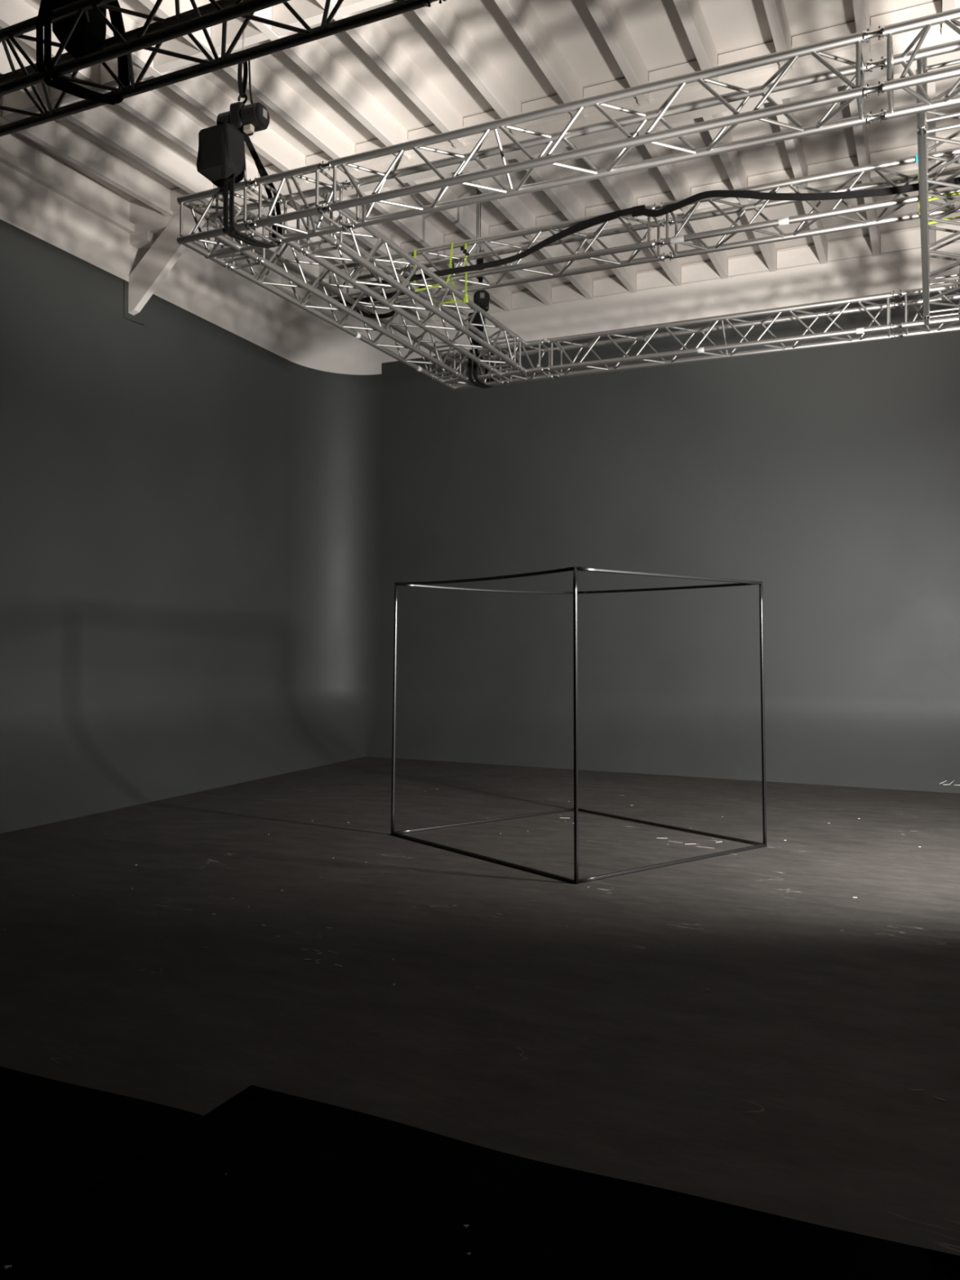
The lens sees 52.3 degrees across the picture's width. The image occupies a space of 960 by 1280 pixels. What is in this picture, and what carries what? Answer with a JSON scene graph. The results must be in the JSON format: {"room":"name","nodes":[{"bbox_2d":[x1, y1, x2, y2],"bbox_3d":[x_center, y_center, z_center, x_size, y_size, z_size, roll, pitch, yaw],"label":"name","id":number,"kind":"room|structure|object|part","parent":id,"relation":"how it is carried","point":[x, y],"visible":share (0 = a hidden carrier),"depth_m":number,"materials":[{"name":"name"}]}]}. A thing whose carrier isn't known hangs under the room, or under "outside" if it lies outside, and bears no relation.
{"room":"film studio","nodes":[
{"label":"film studio","id":0,"kind":"room"},
{"bbox_2d":[0,124,382,833],"bbox_3d":[-4.572,-1.627,7.126,1.106,6.280,15.110,0,0,22],"label":"wall","id":1,"kind":"structure","parent":0,"point":[190,481],"depth_m":10.91,"materials":[{"name":"grey paint"}]},
{"bbox_2d":[231,225,461,380],"bbox_3d":[-1.000,-2.813,8.435,0.322,0.337,3.175,0,0,25],"label":"truss","id":2,"kind":"object","parent":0,"point":[252,277],"visible":0.79,"depth_m":8.13,"materials":[{"name":"silver metal"}]},
{"bbox_2d":[176,177,283,271],"bbox_3d":[-1.632,-2.827,6.680,0.656,0.338,0.540,0,0,25],"label":"truss","id":3,"kind":"object","parent":2,"relation":"attached to","point":[217,255],"visible":0.8,"depth_m":6.60,"materials":[{"name":"silver metal"}]},
{"bbox_2d":[255,159,355,256],"bbox_3d":[-1.079,-2.825,6.423,0.576,0.338,0.540,0,0,25],"label":"truss","id":4,"kind":"object","parent":3,"relation":"attached to","point":[289,199],"visible":0.92,"depth_m":6.34,"materials":[{"name":"silver metal"}]},
{"bbox_2d":[306,208,521,373],"bbox_3d":[-0.410,-2.811,8.161,0.322,0.337,3.175,0,0,25],"label":"truss","id":5,"kind":"object","parent":4,"relation":"attached to","point":[356,257],"visible":0.98,"depth_m":7.83,"materials":[{"name":"silver metal"}]},
{"bbox_2d":[329,25,887,228],"bbox_3d":[0.577,-2.820,5.531,3.180,0.337,0.321,0,0,25],"label":"truss","id":6,"kind":"object","parent":4,"relation":"attached to","point":[858,91],"visible":0.98,"depth_m":5.39,"materials":[{"name":"silver metal"}]},
{"bbox_2d":[328,202,674,311],"bbox_3d":[0.084,-3.127,8.096,3.000,0.337,0.331,0,0,25],"label":"truss","id":7,"kind":"object","parent":2,"relation":"on","point":[637,247],"visible":0.87,"depth_m":7.91,"materials":[{"name":"silver metal"}]},
{"bbox_2d":[348,296,399,318],"bbox_3d":[-0.995,-3.004,8.796,0.632,0.255,0.040,0,0,25],"label":"cable loom","id":8,"kind":"object","parent":7,"relation":"hanging from","point":[391,313],"visible":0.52,"depth_m":8.73,"materials":[{"name":"black rubber"}]},
{"bbox_2d":[337,286,425,304],"bbox_3d":[-0.835,-3.042,8.592,1.023,0.067,0.108,0,0,34],"label":"cable loom","id":9,"kind":"object","parent":7,"relation":"on","point":[389,295],"visible":0.34,"depth_m":8.62,"materials":[{"name":"black rubber"}]},
{"bbox_2d":[413,249,416,282],"bbox_3d":[-0.537,-3.130,8.222,0.022,0.330,0.057,0,0,25],"label":"strap","id":10,"kind":"object","parent":7,"relation":"attached to","point":[415,251],"visible":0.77,"depth_m":8.20,"materials":[{"name":"fabric"}]},
{"bbox_2d":[414,243,453,292],"bbox_3d":[-0.377,-3.105,8.114,0.359,0.380,0.057,0,0,14],"label":"strap","id":11,"kind":"object","parent":7,"relation":"attached to","point":[451,248],"visible":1,"depth_m":8.06,"materials":[{"name":"fabric"}]},
{"bbox_2d":[435,242,469,304],"bbox_3d":[-0.225,-3.014,8.048,0.309,0.520,0.055,0,0,25],"label":"strap","id":12,"kind":"object","parent":7,"relation":"attached to","point":[465,300],"visible":1,"depth_m":7.99,"materials":[{"name":"yellow fabric"}]},
{"bbox_2d":[450,262,454,301],"bbox_3d":[-0.237,-3.089,8.436,0.029,0.356,0.011,0,0,25],"label":"strap","id":13,"kind":"object","parent":7,"relation":"attached to","point":[453,264],"visible":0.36,"depth_m":8.43,"materials":[{"name":"fabric"}]},
{"bbox_2d":[524,214,617,256],"bbox_3d":[0.703,-3.139,7.590,0.755,0.194,0.020,0,0,24],"label":"cable loom","id":14,"kind":"object","parent":7,"relation":"hanging from","point":[615,216],"visible":1,"depth_m":7.58,"materials":[{"name":"black rubber"}]},
{"bbox_2d":[631,204,644,217],"bbox_3d":[1.198,-3.242,7.383,0.100,0.075,0.017,0,0,25],"label":"clamp","id":15,"kind":"object","parent":7,"relation":"attached to","point":[636,214],"visible":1,"depth_m":7.38,"materials":[{"name":"black metal"}]},
{"bbox_2d":[355,205,640,288],"bbox_3d":[0.064,-3.140,7.898,2.533,0.273,0.032,0,0,25],"label":"cable loom","id":16,"kind":"object","parent":15,"relation":"hanging from","point":[635,209],"visible":0.77,"depth_m":7.79,"materials":[{"name":"black rubber"}]},
{"bbox_2d":[640,177,959,217],"bbox_3d":[2.394,-3.141,6.811,2.632,0.269,0.038,0,0,25],"label":"cable loom","id":17,"kind":"object","parent":15,"relation":"hanging from","point":[913,187],"visible":0.89,"depth_m":6.89,"materials":[{"name":"black rubber"}]},
{"bbox_2d":[0,756,959,1255],"bbox_3d":[2.382,1.599,4.062,18.100,0.120,15.400,0,0,25],"label":"floor","id":18,"kind":"structure","parent":0,"point":[574,1026],"depth_m":4.51,"materials":[{"name":"grey concrete"}]},
{"bbox_2d":[0,1066,203,1245],"bbox_3d":[-3.010,1.488,2.187,3.106,0.006,3.448,0,0,25],"label":"cloth","id":19,"kind":"object","parent":18,"relation":"on","point":[59,1140],"visible":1,"depth_m":2.95,"materials":[{"name":"black fabric"}]},
{"bbox_2d":[4,791,945,1269],"bbox_3d":[0.374,1.529,5.795,5.691,0.012,7.566,0,0,25],"label":"debris","id":20,"kind":"object","parent":18,"relation":"on","point":[466,1225],"visible":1,"depth_m":4.69,"materials":[{"name":"grey paper"}]},
{"bbox_2d":[0,1084,959,1279],"bbox_3d":[0.578,1.502,0.652,4.692,0.006,3.694,0,0,25],"label":"cloth","id":21,"kind":"object","parent":18,"relation":"on","point":[310,1189],"visible":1,"depth_m":2.52,"materials":[{"name":"black fabric"}]},
{"bbox_2d":[391,566,766,884],"bbox_3d":[0.724,0.549,7.546,2.024,2.000,2.093,1,0,-39],"label":"frame","id":22,"kind":"object","parent":18,"relation":"on","point":[735,582],"visible":1,"depth_m":7.35,"materials":[{"name":"black metal"}]},
{"bbox_3d":[-0.677,0.542,7.741,0.028,1.999,0.058,0,0,25],"label":"post","id":23,"kind":"part","parent":22,"relation":"part of","materials":[{"name":"black metal"}]},
{"bbox_3d":[-0.041,1.528,6.948,0.023,0.023,2.021,1,0,-40],"label":"rail","id":24,"kind":"part","parent":22,"relation":"part of","materials":[{"name":"black metal"}]},
{"bbox_3d":[0.093,1.537,8.327,1.981,0.023,0.023,1,0,-38],"label":"rail","id":25,"kind":"part","parent":22,"relation":"part of","materials":[{"name":"black metal"}]},
{"bbox_3d":[-0.034,-0.438,6.940,0.023,0.043,2.071,1,0,-38],"label":"rail","id":26,"kind":"part","parent":22,"relation":"part of","materials":[{"name":"black metal"}]},
{"bbox_3d":[0.103,-0.430,8.332,1.914,0.041,0.023,1,0,-37],"label":"rail","id":27,"kind":"part","parent":22,"relation":"part of","materials":[{"name":"black metal"}]},
{"bbox_3d":[0.602,0.540,6.146,0.027,2.000,0.098,0,0,20],"label":"post","id":28,"kind":"part","parent":22,"relation":"part of","materials":[{"name":"black metal"}]},
{"bbox_3d":[1.499,-0.428,8.150,0.023,0.029,1.960,1,0,-40],"label":"rail","id":29,"kind":"part","parent":22,"relation":"part of","materials":[{"name":"black metal"}]},
{"bbox_3d":[1.361,-0.440,6.758,1.994,0.023,0.023,1,0,-40],"label":"rail","id":30,"kind":"part","parent":22,"relation":"part of","materials":[{"name":"black metal"}]},
{"bbox_3d":[1.512,1.545,8.145,0.023,0.023,2.022,1,0,-39],"label":"rail","id":31,"kind":"part","parent":22,"relation":"part of","materials":[{"name":"black metal"}]},
{"bbox_3d":[1.377,1.536,6.766,1.940,0.023,0.023,1,0,-38],"label":"rail","id":32,"kind":"part","parent":22,"relation":"part of","materials":[{"name":"black metal"}]},
{"bbox_3d":[2.136,0.557,7.378,0.067,2.000,0.024,0,0,41],"label":"post","id":33,"kind":"part","parent":22,"relation":"part of","materials":[{"name":"black metal"}]},
{"bbox_2d":[0,0,959,332],"bbox_3d":[2.418,-4.176,4.096,18.100,1.330,15.400,0,0,25],"label":"ceiling","id":34,"kind":"structure","parent":0,"point":[448,65],"depth_m":8.66,"materials":[{"name":"white paint"}]},
{"bbox_2d":[242,17,244,63],"bbox_3d":[-1.587,-4.302,6.563,0.007,0.860,0.014,0,0,25],"label":"wire","id":35,"kind":"object","parent":34,"relation":"hanging from","point":[243,18],"visible":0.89,"depth_m":6.56,"materials":[{"name":"grey metal"}]},
{"bbox_2d":[237,61,248,97],"bbox_3d":[-1.593,-3.763,6.555,0.075,0.261,0.020,0,0,25],"label":"sling","id":36,"kind":"object","parent":35,"relation":"hanging from","point":[242,83],"visible":0.87,"depth_m":6.55,"materials":[{"name":"black fabric"}]},
{"bbox_2d":[196,93,269,186],"bbox_3d":[-1.636,-3.338,6.494,0.390,0.661,0.312,0,0,25],"label":"chain hoist","id":37,"kind":"object","parent":36,"relation":"hanging from","point":[221,146],"visible":0.99,"depth_m":6.42,"materials":[{"name":"grey metal"}]},
{"bbox_3d":[-1.583,-3.247,6.551,0.042,0.331,0.020,0,0,-2],"label":"load chain","id":38,"kind":"part","parent":37,"relation":"part of","materials":[{"name":"grey metal"}]},
{"bbox_2d":[222,130,276,248],"bbox_3d":[-1.550,-3.025,6.535,0.388,0.776,0.103,1,0,-44],"label":"sling","id":39,"kind":"object","parent":37,"relation":"hanging from","point":[228,231],"visible":0.73,"depth_m":6.46,"materials":[{"name":"black fabric"}]},
{"bbox_2d":[248,60,253,103],"bbox_3d":[-1.532,-3.732,6.512,0.019,0.342,0.062,1,0,-41],"label":"cable","id":40,"kind":"object","parent":37,"relation":"attached to","point":[249,62],"visible":0.89,"depth_m":6.50,"materials":[{"name":"black rubber"}]},
{"bbox_2d":[229,131,282,247],"bbox_3d":[-1.519,-3.025,6.528,0.388,0.776,0.139,1,0,-44],"label":"sling","id":41,"kind":"object","parent":37,"relation":"hanging from","point":[258,161],"visible":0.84,"depth_m":6.46,"materials":[{"name":"black fabric"}]},
{"bbox_3d":[-1.427,-3.495,6.485,0.004,0.052,0.044,0,0,23],"label":"rating plate","id":42,"kind":"part","parent":37,"relation":"part of","materials":[{"name":"grey metal"}]},
{"bbox_2d":[475,187,479,278],"bbox_3d":[-0.023,-4.221,10.108,0.030,0.960,0.030,0,0,25],"label":"wire","id":43,"kind":"object","parent":34,"relation":"hanging from","point":[477,189],"visible":0.65,"depth_m":10.10,"materials":[{"name":"grey metal"}]},
{"bbox_2d":[480,191,480,252],"bbox_3d":[0.004,-4.311,10.076,0.007,0.780,0.007,0,0,25],"label":"wire","id":44,"kind":"object","parent":34,"relation":"hanging from","point":[480,191],"visible":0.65,"depth_m":10.07,"materials":[{"name":"grey metal"}]},
{"bbox_2d":[476,257,483,282],"bbox_3d":[0.003,-3.776,10.073,0.068,0.330,0.035,0,0,42],"label":"sling","id":45,"kind":"object","parent":44,"relation":"hanging from","point":[478,260],"visible":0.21,"depth_m":10.07,"materials":[{"name":"black fabric"}]},
{"bbox_2d":[467,289,489,359],"bbox_3d":[-0.017,-3.264,10.052,0.221,0.786,0.347,0,0,-3],"label":"chain hoist","id":46,"kind":"object","parent":45,"relation":"hanging from","point":[482,297],"visible":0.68,"depth_m":9.99,"materials":[{"name":"grey metal"}]},
{"bbox_2d":[467,349,488,388],"bbox_3d":[0.003,-2.794,10.043,0.084,0.368,0.358,0,0,31],"label":"sling","id":47,"kind":"object","parent":46,"relation":"hanging from","point":[469,361],"visible":0.66,"depth_m":9.92,"materials":[{"name":"black fabric"}]},
{"bbox_2d":[435,346,508,390],"bbox_3d":[-0.081,-2.797,10.009,0.654,0.337,0.455,0,0,25],"label":"truss","id":48,"kind":"object","parent":47,"relation":"hanging from","point":[447,382],"visible":0.48,"depth_m":10.03,"materials":[{"name":"silver metal"}]},
{"bbox_2d":[493,337,559,383],"bbox_3d":[0.463,-2.796,9.756,0.554,0.337,0.455,0,0,25],"label":"truss","id":49,"kind":"object","parent":48,"relation":"attached to","point":[522,343],"visible":0.88,"depth_m":9.74,"materials":[{"name":"silver metal"}]},
{"bbox_2d":[548,289,904,377],"bbox_3d":[2.183,-2.789,9.029,3.180,0.337,0.321,0,0,25],"label":"truss","id":50,"kind":"object","parent":49,"relation":"attached to","point":[865,299],"visible":1,"depth_m":8.94,"materials":[{"name":"silver metal"}]},
{"bbox_3d":[0.024,-3.486,9.884,0.044,0.052,0.004,0,0,-2],"label":"rating plate","id":51,"kind":"part","parent":46,"relation":"part of","materials":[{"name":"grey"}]},
{"bbox_2d":[472,348,494,387],"bbox_3d":[0.027,-2.794,10.035,0.080,0.368,0.357,0,0,30],"label":"sling","id":52,"kind":"object","parent":46,"relation":"hanging from","point":[474,363],"visible":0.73,"depth_m":9.89,"materials":[{"name":"black fabric"}]},
{"bbox_3d":[0.039,-3.136,10.047,0.018,0.530,0.018,0,0,25],"label":"load chain","id":53,"kind":"part","parent":46,"relation":"part of","materials":[{"name":"silver metal"}]},
{"bbox_3d":[-1.950,-4.214,4.783,0.009,1.060,0.009,0,0,25],"label":"wire","id":54,"kind":"object","parent":34,"relation":"hanging from","visible":0},
{"bbox_2d":[52,0,106,58],"bbox_3d":[-1.951,-3.285,4.776,0.354,0.891,0.202,0,0,14],"label":"chain hoist","id":55,"kind":"object","parent":54,"relation":"hanging from","point":[86,37],"visible":0.62,"depth_m":4.72,"materials":[{"name":"grey metal"}]},
{"bbox_2d":[35,0,124,105],"bbox_3d":[-1.946,-3.080,4.777,0.413,0.859,0.062,1,0,-36],"label":"sling","id":56,"kind":"object","parent":55,"relation":"hanging from","point":[40,20],"visible":0.78,"depth_m":4.68,"materials":[{"name":"black fabric"}]},
{"bbox_2d":[0,0,447,136],"bbox_3d":[-1.805,-2.839,4.704,3.540,0.337,0.321,0,0,25],"label":"truss","id":57,"kind":"object","parent":56,"relation":"hanging from","point":[219,11],"visible":0.94,"depth_m":4.57,"materials":[{"name":"black metal"}]},
{"bbox_2d":[44,0,130,103],"bbox_3d":[-1.915,-3.080,4.769,0.403,0.860,0.101,1,0,-37],"label":"sling","id":58,"kind":"object","parent":55,"relation":"hanging from","point":[49,6],"visible":0.84,"depth_m":4.69,"materials":[{"name":"black fabric"}]},
{"bbox_2d":[365,221,959,793],"bbox_3d":[5.980,-1.544,10.119,16.707,6.280,0.790,0,0,25],"label":"wall","id":59,"kind":"structure","parent":0,"point":[828,477],"depth_m":12.07,"materials":[{"name":"grey paint"}]},
{"bbox_2d":[917,83,959,319],"bbox_3d":[3.112,-2.799,6.521,0.312,0.337,3.175,0,0,25],"label":"truss","id":60,"kind":"object","parent":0,"point":[923,149],"visible":0.97,"depth_m":6.22,"materials":[{"name":"silver metal"}]},
{"bbox_2d":[663,146,959,258],"bbox_3d":[2.804,-3.117,6.829,3.000,0.318,0.328,0,0,25],"label":"truss","id":61,"kind":"object","parent":60,"relation":"on","point":[859,171],"visible":0.91,"depth_m":6.99,"materials":[{"name":"silver metal"}]},
{"bbox_2d":[915,155,919,214],"bbox_3d":[2.965,-3.070,6.585,0.051,0.435,0.068,0,0,25],"label":"strap","id":62,"kind":"object","parent":61,"relation":"attached to","point":[917,156],"visible":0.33,"depth_m":6.57,"materials":[{"name":"teal fabric"}]},
{"bbox_2d":[884,7,959,135],"bbox_3d":[2.600,-2.813,4.711,1.180,0.337,0.538,0,0,25],"label":"truss","id":63,"kind":"object","parent":60,"relation":"attached to","point":[949,17],"visible":1,"depth_m":4.82,"materials":[{"name":"silver metal"}]},
{"bbox_2d":[902,279,959,337],"bbox_3d":[4.140,-2.783,8.043,1.200,0.317,0.454,0,0,25],"label":"truss","id":64,"kind":"object","parent":60,"relation":"attached to","point":[956,319],"visible":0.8,"depth_m":8.21,"materials":[{"name":"silver metal"}]},
{"bbox_2d":[928,216,959,224],"bbox_3d":[3.179,-2.784,6.442,0.491,0.026,0.004,0,0,25],"label":"strap","id":65,"kind":"object","parent":60,"relation":"attached to","point":[957,217],"visible":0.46,"depth_m":6.48,"materials":[{"name":"yellow fabric"}]},
{"bbox_2d":[928,192,959,200],"bbox_3d":[3.180,-2.940,6.443,0.491,0.028,0.004,0,0,25],"label":"strap","id":66,"kind":"object","parent":60,"relation":"attached to","point":[955,193],"visible":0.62,"depth_m":6.48,"materials":[{"name":"yellow fabric"}]},
{"bbox_3d":[-0.880,-1.653,-2.968,18.100,6.460,0.150,0,0,25],"label":"wall","id":67,"kind":"structure","parent":0,"visible":0},
{"bbox_2d":[0,147,134,233],"bbox_3d":[-5.786,-4.462,5.479,0.085,0.085,10.998,0,0,22],"label":"trim","id":68,"kind":"structure","parent":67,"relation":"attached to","point":[7,158],"depth_m":9.60,"materials":[{"name":"white paint"}]}
]}

